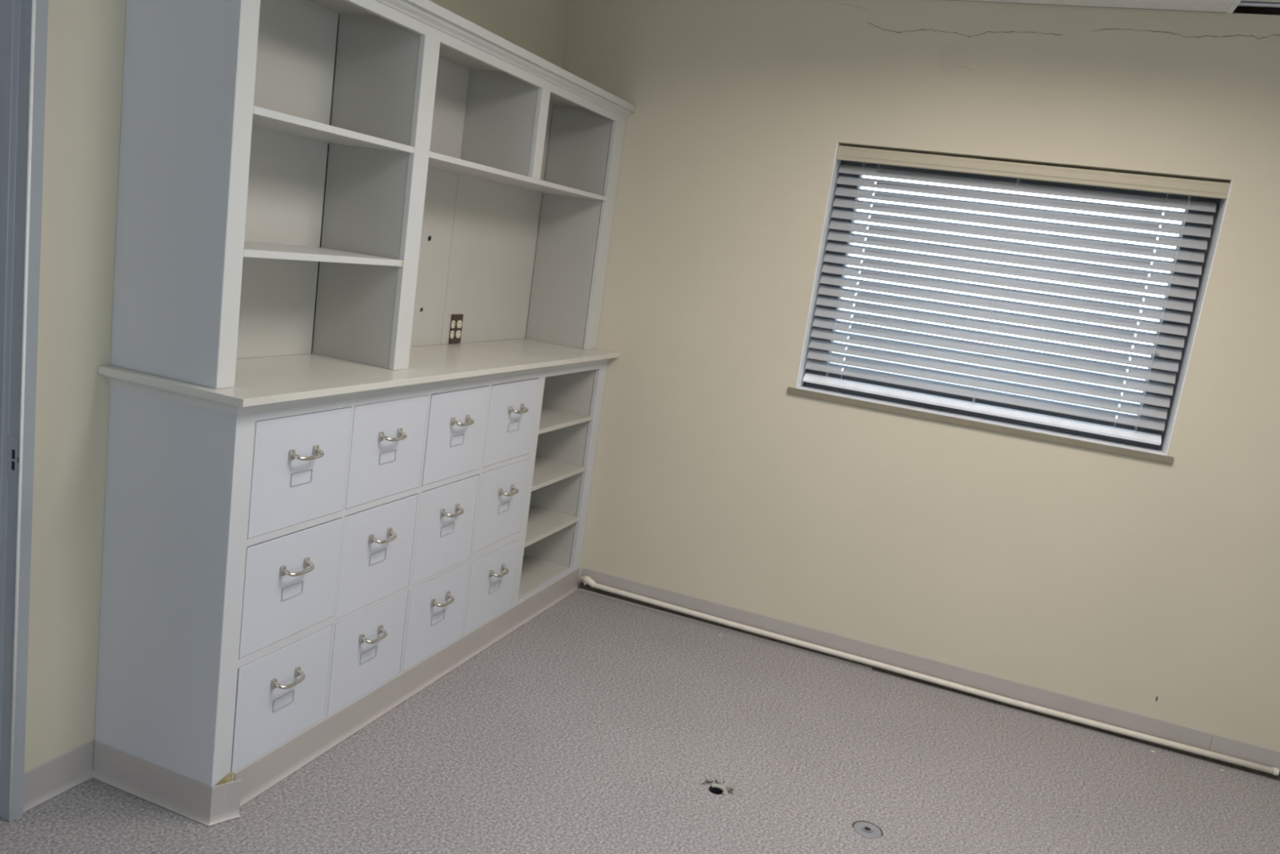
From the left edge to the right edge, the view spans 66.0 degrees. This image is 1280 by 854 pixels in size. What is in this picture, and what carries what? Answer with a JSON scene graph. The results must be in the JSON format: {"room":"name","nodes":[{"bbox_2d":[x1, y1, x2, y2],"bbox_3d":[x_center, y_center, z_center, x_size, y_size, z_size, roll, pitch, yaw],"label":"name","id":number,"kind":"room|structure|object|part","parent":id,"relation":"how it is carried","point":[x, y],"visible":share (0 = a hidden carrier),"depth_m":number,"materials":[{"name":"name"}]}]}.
{"room":"back office","nodes":[
{"label":"back office","id":0,"kind":"room"},
{"bbox_2d":[24,0,569,772],"bbox_3d":[-1.435,-0.444,2.075,0.140,2.950,5.500,12,11,19],"label":"wall","id":1,"kind":"structure","parent":0,"point":[85,49],"depth_m":2.34,"materials":[{"name":"paint"}]},
{"bbox_2d":[0,0,48,821],"bbox_3d":[-1.614,-0.063,1.780,0.172,2.165,1.006,12,11,19],"label":"door frame","id":2,"kind":"structure","parent":1,"relation":"in","point":[23,23],"depth_m":2.18,"materials":[{"name":"paint"}]},
{"bbox_3d":[-1.416,0.073,2.227,0.033,0.102,0.001,12,11,19],"label":"strike plate","id":3,"kind":"part","parent":2,"relation":"part of","materials":[{"name":"metal"}]},
{"bbox_2d":[22,740,93,813],"bbox_3d":[-1.474,0.884,2.498,0.012,0.100,0.207,12,11,19],"label":"baseboard","id":4,"kind":"structure","parent":1,"relation":"attached to","point":[60,774],"depth_m":2.50,"materials":[{"name":"plastic"}]},
{"bbox_2d":[0,587,1279,853],"bbox_3d":[-0.190,1.272,1.645,6.900,0.001,5.800,12,11,19],"label":"floor","id":5,"kind":"structure","parent":0,"point":[597,724],"depth_m":3.12,"materials":[{"name":"carpet"}]},
{"bbox_2d":[92,358,610,826],"bbox_3d":[-0.778,0.308,3.453,0.440,1.080,2.246,12,11,19],"label":"base cabinet","id":6,"kind":"object","parent":5,"relation":"on","point":[278,579],"visible":0.99,"depth_m":2.66,"materials":[{"name":"paint"}]},
{"bbox_3d":[-1.187,0.429,2.456,0.395,1.079,0.019,12,11,19],"label":"panel","id":7,"kind":"part","parent":6,"relation":"part of","materials":[{"name":"paint"}]},
{"bbox_3d":[-0.968,0.722,2.663,0.021,0.286,0.359,12,11,19],"label":"drawer","id":8,"kind":"part","parent":6,"relation":"part of","materials":[{"name":"paint"}]},
{"bbox_3d":[-0.935,0.675,2.638,0.039,0.026,0.106,12,11,19],"label":"handle","id":9,"kind":"part","parent":6,"relation":"part of","materials":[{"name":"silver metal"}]},
{"bbox_3d":[-0.925,0.415,2.607,0.021,0.289,0.362,12,11,19],"label":"drawer","id":10,"kind":"part","parent":6,"relation":"part of","materials":[{"name":"paint"}]},
{"bbox_3d":[-0.892,0.369,2.583,0.039,0.026,0.106,12,11,19],"label":"handle","id":11,"kind":"part","parent":6,"relation":"part of","materials":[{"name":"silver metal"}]},
{"bbox_3d":[-0.881,0.108,2.552,0.021,0.293,0.362,12,11,19],"label":"drawer","id":12,"kind":"part","parent":6,"relation":"part of","materials":[{"name":"paint"}]},
{"bbox_3d":[-0.849,0.068,2.529,0.039,0.026,0.106,12,11,19],"label":"handle","id":13,"kind":"part","parent":6,"relation":"part of","materials":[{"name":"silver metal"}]},
{"bbox_3d":[-0.712,-0.205,3.363,0.425,0.030,2.245,12,11,19],"label":"cove moulding","id":14,"kind":"part","parent":6,"relation":"part of","materials":[{"name":"paint"}]},
{"bbox_2d":[97,337,619,407],"bbox_3d":[-0.701,-0.227,3.352,0.446,0.019,2.255,12,11,19],"label":"countertop","id":15,"kind":"structure","parent":6,"relation":"on","point":[261,380],"depth_m":2.84,"materials":[{"name":"laminate"}]},
{"bbox_2d":[110,0,635,388],"bbox_3d":[-0.664,-0.751,3.272,0.367,1.042,2.253,12,11,19],"label":"hutch","id":16,"kind":"object","parent":15,"relation":"on","point":[344,180],"visible":1,"depth_m":2.87,"materials":[{"name":"paint"}]},
{"bbox_3d":[-1.068,-0.628,2.275,0.332,1.039,0.019,12,11,19],"label":"panel","id":17,"kind":"part","parent":16,"relation":"part of","materials":[{"name":"paint"}]},
{"bbox_3d":[-0.956,-0.469,2.630,0.300,0.018,0.683,12,11,19],"label":"shelf","id":18,"kind":"part","parent":16,"relation":"part of","materials":[{"name":"paint"}]},
{"bbox_3d":[-0.911,-0.786,2.573,0.300,0.018,0.684,12,11,19],"label":"shelf","id":19,"kind":"part","parent":16,"relation":"part of","materials":[{"name":"paint"}]},
{"bbox_3d":[-0.811,-0.777,3.353,0.030,1.023,2.198,12,11,19],"label":"panel","id":20,"kind":"part","parent":16,"relation":"part of","materials":[{"name":"paint"}]},
{"bbox_3d":[-0.614,-1.231,3.169,0.282,0.018,2.103,12,11,19],"label":"panel","id":21,"kind":"part","parent":16,"relation":"part of","materials":[{"name":"paint"}]},
{"bbox_2d":[448,314,463,343],"bbox_3d":[-0.709,-0.379,3.803,0.008,0.113,0.082,12,11,19],"label":"power outlet","id":22,"kind":"object","parent":16,"relation":"attached to","point":[456,321],"visible":1,"depth_m":3.80,"materials":[{"name":"brown plastic"}]},
{"bbox_2d":[449,330,453,337],"bbox_3d":[-0.720,-0.355,3.779,0.003,0.030,0.023,12,11,19],"label":"socket","id":23,"kind":"object","parent":22,"relation":"attached to","point":[451,332],"depth_m":3.77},
{"bbox_2d":[451,320,455,328],"bbox_3d":[-0.715,-0.393,3.772,0.003,0.030,0.023,12,11,19],"label":"socket","id":24,"kind":"object","parent":22,"relation":"attached to","point":[453,322],"depth_m":3.77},
{"bbox_2d":[455,330,461,337],"bbox_3d":[-0.704,-0.360,3.820,0.003,0.030,0.033,12,11,19],"label":"socket","id":25,"kind":"object","parent":22,"relation":"attached to","point":[458,333],"depth_m":3.82,"materials":[{"name":"beige plastic"}]},
{"bbox_2d":[457,320,462,328],"bbox_3d":[-0.699,-0.398,3.813,0.003,0.030,0.033,12,11,19],"label":"socket","id":26,"kind":"object","parent":22,"relation":"attached to","point":[459,322],"depth_m":3.81,"materials":[{"name":"beige plastic"}]},
{"bbox_3d":[-0.595,-1.234,3.185,0.366,0.051,2.252,12,11,19],"label":"crown moulding","id":27,"kind":"part","parent":16,"relation":"part of","materials":[{"name":"paint"}]},
{"bbox_3d":[-0.530,-0.908,3.557,0.300,0.018,1.399,12,11,19],"label":"shelf","id":28,"kind":"part","parent":16,"relation":"part of","materials":[{"name":"paint"}]},
{"bbox_3d":[-0.835,0.679,3.012,0.021,0.286,0.360,12,11,19],"label":"drawer","id":29,"kind":"part","parent":6,"relation":"part of","materials":[{"name":"paint"}]},
{"bbox_3d":[-0.802,0.631,2.986,0.039,0.026,0.106,12,11,19],"label":"handle","id":30,"kind":"part","parent":6,"relation":"part of","materials":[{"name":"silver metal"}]},
{"bbox_3d":[-0.792,0.379,2.957,0.021,0.305,0.362,12,11,19],"label":"drawer","id":31,"kind":"part","parent":6,"relation":"part of","materials":[{"name":"paint"}]},
{"bbox_3d":[-0.759,0.326,2.931,0.039,0.026,0.106,12,11,19],"label":"handle","id":32,"kind":"part","parent":6,"relation":"part of","materials":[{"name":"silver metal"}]},
{"bbox_3d":[-0.747,0.064,2.901,0.021,0.293,0.362,12,11,19],"label":"drawer","id":33,"kind":"part","parent":6,"relation":"part of","materials":[{"name":"paint"}]},
{"bbox_3d":[-0.715,0.025,2.876,0.039,0.026,0.106,12,11,19],"label":"handle","id":34,"kind":"part","parent":6,"relation":"part of","materials":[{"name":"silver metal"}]},
{"bbox_3d":[-0.619,0.338,3.411,0.019,1.079,2.216,12,11,19],"label":"frame","id":35,"kind":"part","parent":6,"relation":"part of","materials":[{"name":"paint"}]},
{"bbox_3d":[-0.699,0.638,3.362,0.021,0.283,0.361,12,11,19],"label":"drawer","id":36,"kind":"part","parent":6,"relation":"part of","materials":[{"name":"paint"}]},
{"bbox_3d":[-0.663,0.587,3.342,0.039,0.026,0.106,12,11,19],"label":"handle","id":37,"kind":"part","parent":6,"relation":"part of","materials":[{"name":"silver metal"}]},
{"bbox_3d":[-0.657,0.335,3.307,0.021,0.306,0.360,12,11,19],"label":"drawer","id":38,"kind":"part","parent":6,"relation":"part of","materials":[{"name":"paint"}]},
{"bbox_3d":[-0.621,0.281,3.287,0.039,0.026,0.106,12,11,19],"label":"handle","id":39,"kind":"part","parent":6,"relation":"part of","materials":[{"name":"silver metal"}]},
{"bbox_3d":[-0.611,0.021,3.252,0.021,0.292,0.359,12,11,19],"label":"drawer","id":40,"kind":"part","parent":6,"relation":"part of","materials":[{"name":"paint"}]},
{"bbox_3d":[-0.577,-0.020,3.233,0.039,0.026,0.106,12,11,19],"label":"handle","id":41,"kind":"part","parent":6,"relation":"part of","materials":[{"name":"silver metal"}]},
{"bbox_3d":[-0.565,0.596,3.710,0.021,0.280,0.354,12,11,19],"label":"drawer","id":42,"kind":"part","parent":6,"relation":"part of","materials":[{"name":"paint"}]},
{"bbox_3d":[-0.524,0.542,3.702,0.039,0.026,0.106,12,11,19],"label":"handle","id":43,"kind":"part","parent":6,"relation":"part of","materials":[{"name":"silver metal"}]},
{"bbox_3d":[-0.520,0.283,3.654,0.021,0.292,0.354,12,11,19],"label":"drawer","id":44,"kind":"part","parent":6,"relation":"part of","materials":[{"name":"paint"}]},
{"bbox_3d":[-0.481,0.236,3.647,0.039,0.026,0.106,12,11,19],"label":"handle","id":45,"kind":"part","parent":6,"relation":"part of","materials":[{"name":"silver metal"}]},
{"bbox_3d":[-0.477,-0.023,3.599,0.021,0.291,0.355,12,11,19],"label":"drawer","id":46,"kind":"part","parent":6,"relation":"part of","materials":[{"name":"paint"}]},
{"bbox_3d":[-0.438,-0.065,3.593,0.039,0.026,0.106,12,11,19],"label":"handle","id":47,"kind":"part","parent":6,"relation":"part of","materials":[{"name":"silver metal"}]},
{"bbox_2d":[524,505,578,547],"bbox_3d":[-0.540,0.406,4.214,0.376,0.018,0.524,12,11,19],"label":"shelf","id":48,"kind":"object","parent":6,"relation":"attached to","point":[544,521],"depth_m":4.28,"materials":[{"name":"paint"}]},
{"bbox_2d":[531,455,586,491],"bbox_3d":[-0.508,0.180,4.174,0.376,0.018,0.524,12,11,19],"label":"shelf","id":49,"kind":"object","parent":6,"relation":"attached to","point":[548,469],"depth_m":4.25,"materials":[{"name":"paint"}]},
{"bbox_2d":[538,405,592,434],"bbox_3d":[-0.476,-0.045,4.133,0.376,0.018,0.524,12,11,19],"label":"shelf","id":50,"kind":"object","parent":6,"relation":"attached to","point":[552,417],"depth_m":4.21,"materials":[{"name":"paint"}]},
{"bbox_2d":[701,777,734,795],"bbox_3d":[0.232,1.116,2.984,0.090,0.071,0.091,4,11,-20],"label":"hole","id":51,"kind":"object","parent":5,"relation":"in","point":[716,788],"depth_m":2.99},
{"bbox_2d":[852,820,883,838],"bbox_3d":[0.663,1.170,2.868,0.090,0.005,0.086,12,11,19],"label":"floor outlet","id":52,"kind":"object","parent":5,"relation":"on","point":[865,828],"visible":1,"depth_m":2.87,"materials":[{"name":"metal"}]},
{"bbox_2d":[561,0,1279,751],"bbox_3d":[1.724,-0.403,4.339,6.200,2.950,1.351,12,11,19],"label":"wall","id":53,"kind":"structure","parent":0,"point":[1148,588],"depth_m":3.87,"materials":[{"name":"paint"}]},
{"bbox_2d":[578,567,1279,779],"bbox_3d":[1.708,1.103,3.792,4.290,0.100,0.023,12,11,19],"label":"baseboard","id":54,"kind":"structure","parent":53,"relation":"attached to","point":[1100,713],"depth_m":3.97,"materials":[{"name":"plastic"}]},
{"bbox_2d":[579,575,1279,775],"bbox_3d":[1.019,0.968,4.026,2.794,0.061,0.035,12,11,19],"label":"pipe","id":55,"kind":"object","parent":53,"relation":"attached to","point":[586,580],"visible":1,"depth_m":3.94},
{"bbox_2d":[786,142,1232,463],"bbox_3d":[1.373,-0.506,3.817,1.440,1.014,0.181,12,11,19],"label":"window","id":56,"kind":"structure","parent":53,"relation":"in","point":[1100,442],"depth_m":3.82,"materials":[{"name":"metal"}]},
{"bbox_3d":[1.297,-0.022,3.883,1.440,0.026,0.138,12,11,19],"label":"sill","id":57,"kind":"part","parent":56,"relation":"part of","materials":[{"name":"paint"}]},
{"bbox_3d":[1.304,-0.035,3.883,1.379,0.001,0.130,12,11,19],"label":"sill","id":58,"kind":"part","parent":56,"relation":"part of","materials":[{"name":"white paint"}]},
{"bbox_2d":[802,145,1230,444],"bbox_3d":[1.375,-0.524,3.795,1.381,0.953,0.092,12,11,19],"label":"window blind","id":59,"kind":"object","parent":56,"relation":"attached to","point":[1120,180],"visible":1,"depth_m":3.79,"materials":[{"name":"grey plastic"}]},
{"bbox_3d":[0.835,-0.625,4.013,0.001,0.889,0.044,12,11,19],"label":"ladder cord","id":60,"kind":"part","parent":59,"relation":"part of","materials":[{"name":"white fabric"}]},
{"bbox_3d":[0.889,-0.614,3.993,0.002,0.889,0.001,12,11,19],"label":"lift cord","id":61,"kind":"part","parent":59,"relation":"part of","materials":[{"name":"white fabric"}]},
{"bbox_3d":[1.313,-0.080,3.896,1.358,0.035,0.050,12,11,19],"label":"rail","id":62,"kind":"part","parent":59,"relation":"part of","materials":[{"name":"white paint"}]},
{"bbox_3d":[1.374,-0.514,3.818,0.001,0.889,0.044,12,11,19],"label":"ladder cord","id":63,"kind":"part","parent":59,"relation":"part of","materials":[{"name":"white fabric"}]},
{"bbox_3d":[1.379,-0.512,3.816,0.002,0.889,0.001,12,11,19],"label":"lift cord","id":64,"kind":"part","parent":59,"relation":"part of","materials":[{"name":"white fabric"}]},
{"bbox_3d":[1.850,-0.415,3.646,0.002,0.889,0.001,12,11,19],"label":"lift cord","id":65,"kind":"part","parent":59,"relation":"part of","materials":[{"name":"white fabric"}]},
{"bbox_3d":[1.917,-0.401,3.622,0.001,0.889,0.044,12,11,19],"label":"ladder cord","id":66,"kind":"part","parent":59,"relation":"part of","materials":[{"name":"white fabric"}]},
{"bbox_2d":[1226,0,1241,13],"bbox_3d":[1.443,-1.246,1.884,0.018,0.037,3.196,12,11,19],"label":"trim","id":67,"kind":"structure","parent":53,"relation":"attached to","point":[1236,2],"depth_m":3.29,"materials":[{"name":"white paint"}]},
{"bbox_2d":[1238,2,1279,7],"bbox_3d":[3.037,-1.233,2.988,2.192,0.012,0.020,12,11,19],"label":"trim","id":68,"kind":"structure","parent":53,"relation":"attached to","point":[1245,4],"depth_m":3.33,"materials":[{"name":"white paint"}]},
{"bbox_2d":[956,0,1279,12],"bbox_3d":[0.945,-1.253,0.945,5.100,0.238,5.700,12,11,19],"label":"ceiling","id":69,"kind":"structure","parent":0,"point":[1211,6],"depth_m":3.40,"materials":[{"name":"tile"}]},
{"label":"outside","id":70,"kind":"structure","parent":0,"visible":0},
{"bbox_2d":[830,325,1145,418],"bbox_3d":[8.345,-0.918,22.687,56.000,0.150,39.790,12,11,19],"label":"ground","id":71,"kind":"structure","parent":70,"point":[851,326],"depth_m":27.07,"materials":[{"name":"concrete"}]}
]}

